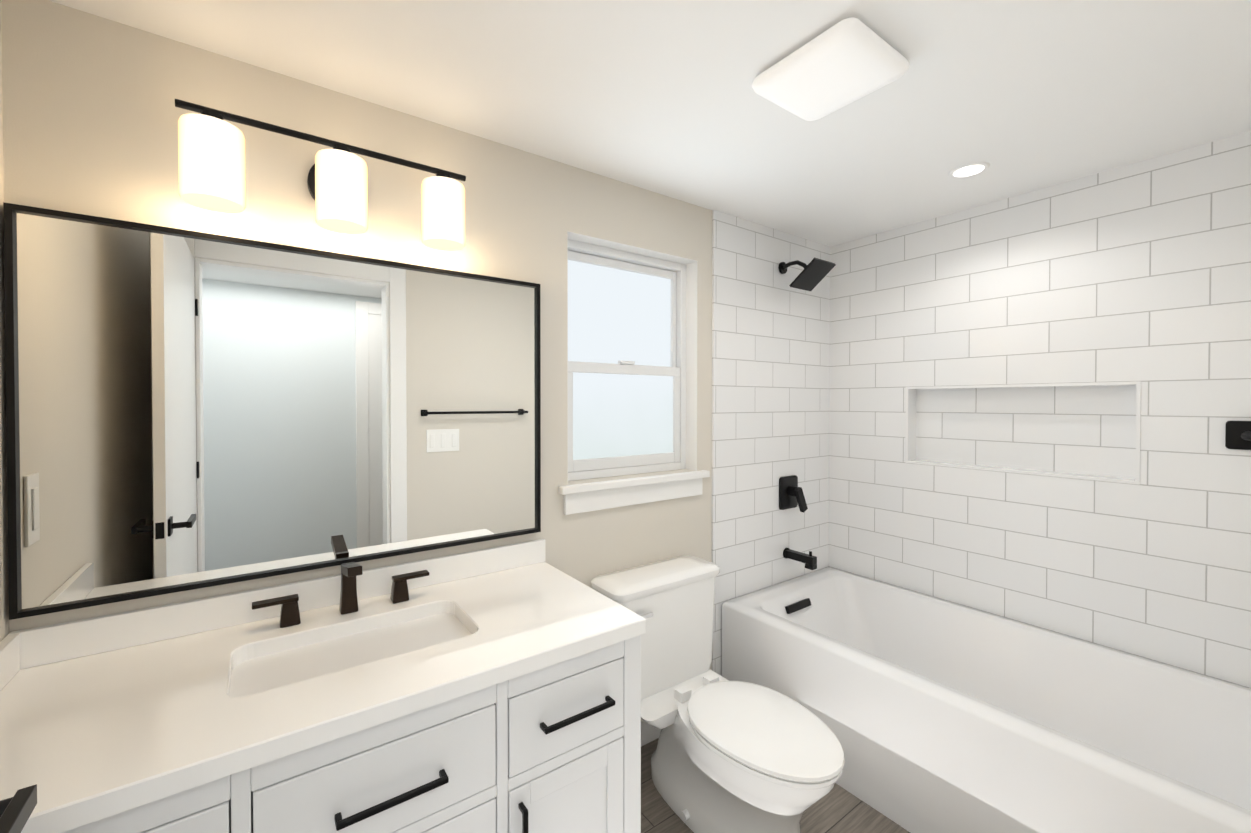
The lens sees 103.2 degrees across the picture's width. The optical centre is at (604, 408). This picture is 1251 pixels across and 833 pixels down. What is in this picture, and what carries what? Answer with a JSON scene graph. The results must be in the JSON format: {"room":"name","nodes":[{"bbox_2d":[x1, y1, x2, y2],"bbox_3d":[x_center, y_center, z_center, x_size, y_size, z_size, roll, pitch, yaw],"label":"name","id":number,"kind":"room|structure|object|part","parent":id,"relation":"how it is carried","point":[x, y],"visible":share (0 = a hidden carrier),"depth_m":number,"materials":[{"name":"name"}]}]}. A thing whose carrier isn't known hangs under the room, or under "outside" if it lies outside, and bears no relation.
{"room":"bathroom","nodes":[
{"label":"bathroom","id":0,"kind":"room"},
{"bbox_2d":[0,0,8,640],"bbox_3d":[-0.855,0.282,0.273,0.150,2.440,1.965,0,1,-35],"label":"wall","id":1,"kind":"structure","parent":0,"point":[4,611],"depth_m":1.11,"materials":[{"name":"beige paint"}]},
{"bbox_2d":[0,631,19,690],"bbox_3d":[-1.162,0.553,0.872,0.020,0.084,0.589,0,1,-35],"label":"backsplash","id":2,"kind":"structure","parent":1,"relation":"attached to","point":[10,644],"depth_m":1.08,"materials":[{"name":"white stone"}]},
{"bbox_2d":[0,784,36,832],"bbox_3d":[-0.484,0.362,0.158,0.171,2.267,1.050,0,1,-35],"label":"door handle","id":3,"kind":"object","parent":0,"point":[17,809],"depth_m":0.56,"materials":[{"name":"black metal"}]},
{"bbox_2d":[1,0,711,669],"bbox_3d":[-0.046,0.262,2.119,3.582,2.440,0.150,0,1,-35],"label":"wall","id":4,"kind":"structure","parent":0,"point":[91,114],"depth_m":1.49,"materials":[{"name":"beige paint"}]},
{"bbox_2d":[3,202,540,619],"bbox_3d":[-0.792,0.004,1.488,1.325,0.928,0.028,0,1,-35],"label":"mirror","id":5,"kind":"object","parent":4,"relation":"attached to","point":[186,410],"visible":0.96,"depth_m":1.35,"materials":[{"name":"black mirror"}]},
{"bbox_2d":[8,539,545,666],"bbox_3d":[-0.787,0.546,1.503,1.356,0.084,0.020,0,1,-35],"label":"backsplash","id":6,"kind":"structure","parent":4,"relation":"attached to","point":[53,643],"depth_m":1.33,"materials":[{"name":"white stone"}]},
{"bbox_2d":[175,99,465,250],"bbox_3d":[-0.758,-0.634,1.420,0.715,0.236,0.170,0,1,-35],"label":"sconce","id":7,"kind":"object","parent":4,"relation":"attached to","point":[211,156],"visible":1,"depth_m":1.34,"materials":[{"name":"black"}]},
{"bbox_2d":[568,239,685,480],"bbox_3d":[0.089,-0.200,2.241,0.716,1.000,0.064,0,1,-35],"label":"window unit","id":8,"kind":"structure","parent":4,"relation":"in","point":[626,363],"depth_m":2.24,"materials":[{"name":"white glass"}]},
{"bbox_2d":[567,231,696,470],"bbox_3d":[0.126,-0.200,2.188,0.717,1.000,0.074,0,1,-35],"label":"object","id":9,"kind":"object","parent":4,"relation":"attached to","point":[691,364],"visible":0.71,"depth_m":2.38,"materials":[{"name":"white wood"}]},
{"bbox_2d":[558,470,709,514],"bbox_3d":[0.138,0.358,2.177,0.806,0.115,0.115,0,1,-35],"label":"window sill","id":10,"kind":"structure","parent":4,"relation":"attached to","point":[589,497],"depth_m":2.11,"materials":[{"name":"white"}]},
{"bbox_2d":[641,719,660,746],"bbox_3d":[0.151,1.426,2.167,0.913,0.110,0.015,0,1,-35],"label":"baseboard","id":11,"kind":"structure","parent":4,"relation":"attached to","point":[649,733],"depth_m":2.17,"materials":[{"name":"white"}]},
{"bbox_2d":[711,210,829,675],"bbox_3d":[0.938,0.255,2.701,1.000,2.440,0.012,0,1,-35],"label":"wall tile","id":12,"kind":"structure","parent":4,"relation":"attached to","point":[770,372],"depth_m":2.63,"materials":[{"name":"white tile"}]},
{"bbox_2d":[779,475,807,512],"bbox_3d":[1.039,0.473,2.716,0.156,0.193,0.081,0,1,-35],"label":"shower valve","id":13,"kind":"object","parent":12,"relation":"attached to","point":[791,494],"visible":0.98,"depth_m":2.71,"materials":[{"name":"black metal"}]},
{"bbox_2d":[783,548,816,569],"bbox_3d":[1.055,0.803,2.675,0.060,0.090,0.174,0,1,-35],"label":"tub spout","id":14,"kind":"object","parent":12,"relation":"attached to","point":[809,560],"visible":1,"depth_m":2.64,"materials":[{"name":"black metal"}]},
{"bbox_2d":[778,257,835,290],"bbox_3d":[1.041,-0.711,2.598,0.180,0.169,0.257,0,1,-35],"label":"shower head","id":15,"kind":"object","parent":12,"relation":"attached to","point":[812,274],"visible":0.98,"depth_m":2.56},
{"bbox_2d":[49,0,1250,246],"bbox_3d":[0.729,-0.972,0.634,4.082,0.060,3.550,0,1,-35],"label":"ceiling","id":16,"kind":"structure","parent":0,"point":[665,98],"depth_m":1.45,"materials":[{"name":"white paint"}]},
{"bbox_2d":[752,18,908,120],"bbox_3d":[0.625,-0.924,1.384,0.308,0.052,0.308,0,1,-35],"label":"fan light","id":17,"kind":"object","parent":16,"relation":"attached to","point":[842,63],"visible":0.96,"depth_m":1.33,"materials":[{"name":"white plastic"}]},
{"bbox_2d":[948,161,989,177],"bbox_3d":[1.460,-0.953,1.987,0.136,0.007,0.136,0,1,-35],"label":"recessed light","id":18,"kind":"object","parent":16,"relation":"in","point":[968,169],"visible":1,"depth_m":1.97,"materials":[{"name":"white"}]},
{"bbox_2d":[641,738,909,832],"bbox_3d":[0.729,1.528,0.662,4.082,0.060,3.550,0,1,-35],"label":"floor","id":19,"kind":"structure","parent":0,"point":[837,808],"depth_m":1.81,"materials":[{"name":"brown wood"}]},
{"bbox_2d":[32,627,645,832],"bbox_3d":[-0.613,1.061,1.261,1.360,0.860,0.626,0,1,-35],"label":"bathroom vanity","id":20,"kind":"object","parent":19,"relation":"on","point":[494,690],"depth_m":1.12,"materials":[{"name":"white wood"}]},
{"bbox_2d":[0,563,645,832],"bbox_3d":[-0.616,0.574,1.257,1.356,0.112,0.620,0,1,-35],"label":"countertop","id":21,"kind":"structure","parent":20,"relation":"on","point":[109,728],"depth_m":1.06,"materials":[{"name":"white stone"}]},
{"bbox_3d":[-0.887,0.553,1.339,0.109,0.072,0.048,0,1,-35],"label":"faucet handle","id":22,"kind":"part","parent":21,"relation":"part of","materials":[{"name":"black metal"}]},
{"bbox_2d":[228,607,471,698],"bbox_3d":[-0.621,0.687,1.269,0.592,0.138,0.322,0,1,-35],"label":"sink","id":23,"kind":"object","parent":21,"relation":"in","point":[273,666],"depth_m":1.29,"materials":[{"name":"white ceramic"}]},
{"bbox_2d":[339,562,362,614],"bbox_3d":[-0.714,0.508,1.395,0.046,0.161,0.150,0,1,-35],"label":"faucet spout","id":24,"kind":"object","parent":21,"relation":"on","point":[350,571],"visible":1,"depth_m":1.42,"materials":[{"name":"black metal"}]},
{"bbox_3d":[-0.603,0.551,1.536,0.109,0.072,0.048,0,1,-35],"label":"faucet handle","id":25,"kind":"part","parent":21,"relation":"part of","materials":[{"name":"black metal"}]},
{"bbox_2d":[591,555,844,832],"bbox_3d":[0.417,1.085,1.802,0.568,0.801,0.899,0,1,-35],"label":"toilet","id":26,"kind":"object","parent":19,"relation":"on","point":[727,756],"visible":0.88,"depth_m":1.74,"materials":[{"name":"white ceramic"}]},
{"bbox_2d":[722,567,1250,832],"bbox_3d":[1.473,1.223,1.979,0.946,0.520,1.795,0,1,-35],"label":"bathtub","id":27,"kind":"object","parent":19,"relation":"on","point":[935,715],"visible":0.98,"depth_m":1.83,"materials":[{"name":"white ceramic"}]},
{"bbox_2d":[829,131,1250,688],"bbox_3d":[1.924,0.260,2.288,0.150,2.440,2.115,0,1,-35],"label":"wall","id":28,"kind":"structure","parent":0,"point":[1140,271],"depth_m":2.11,"materials":[{"name":"tile"}]},
{"bbox_2d":[905,381,1140,484],"bbox_3d":[1.876,0.092,2.300,0.093,0.402,0.853,0,1,-35],"label":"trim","id":29,"kind":"structure","parent":28,"relation":"attached to","point":[910,446],"depth_m":2.25,"materials":[{"name":"white tile"}]},
{"bbox_2d":[1225,421,1250,449],"bbox_3d":[2.215,0.095,1.644,0.099,0.100,0.198,0,1,-35],"label":"grab bar","id":30,"kind":"object","parent":28,"relation":"attached to","point":[1237,434],"visible":1,"depth_m":1.72,"materials":[{"name":"black metal"}]}
]}

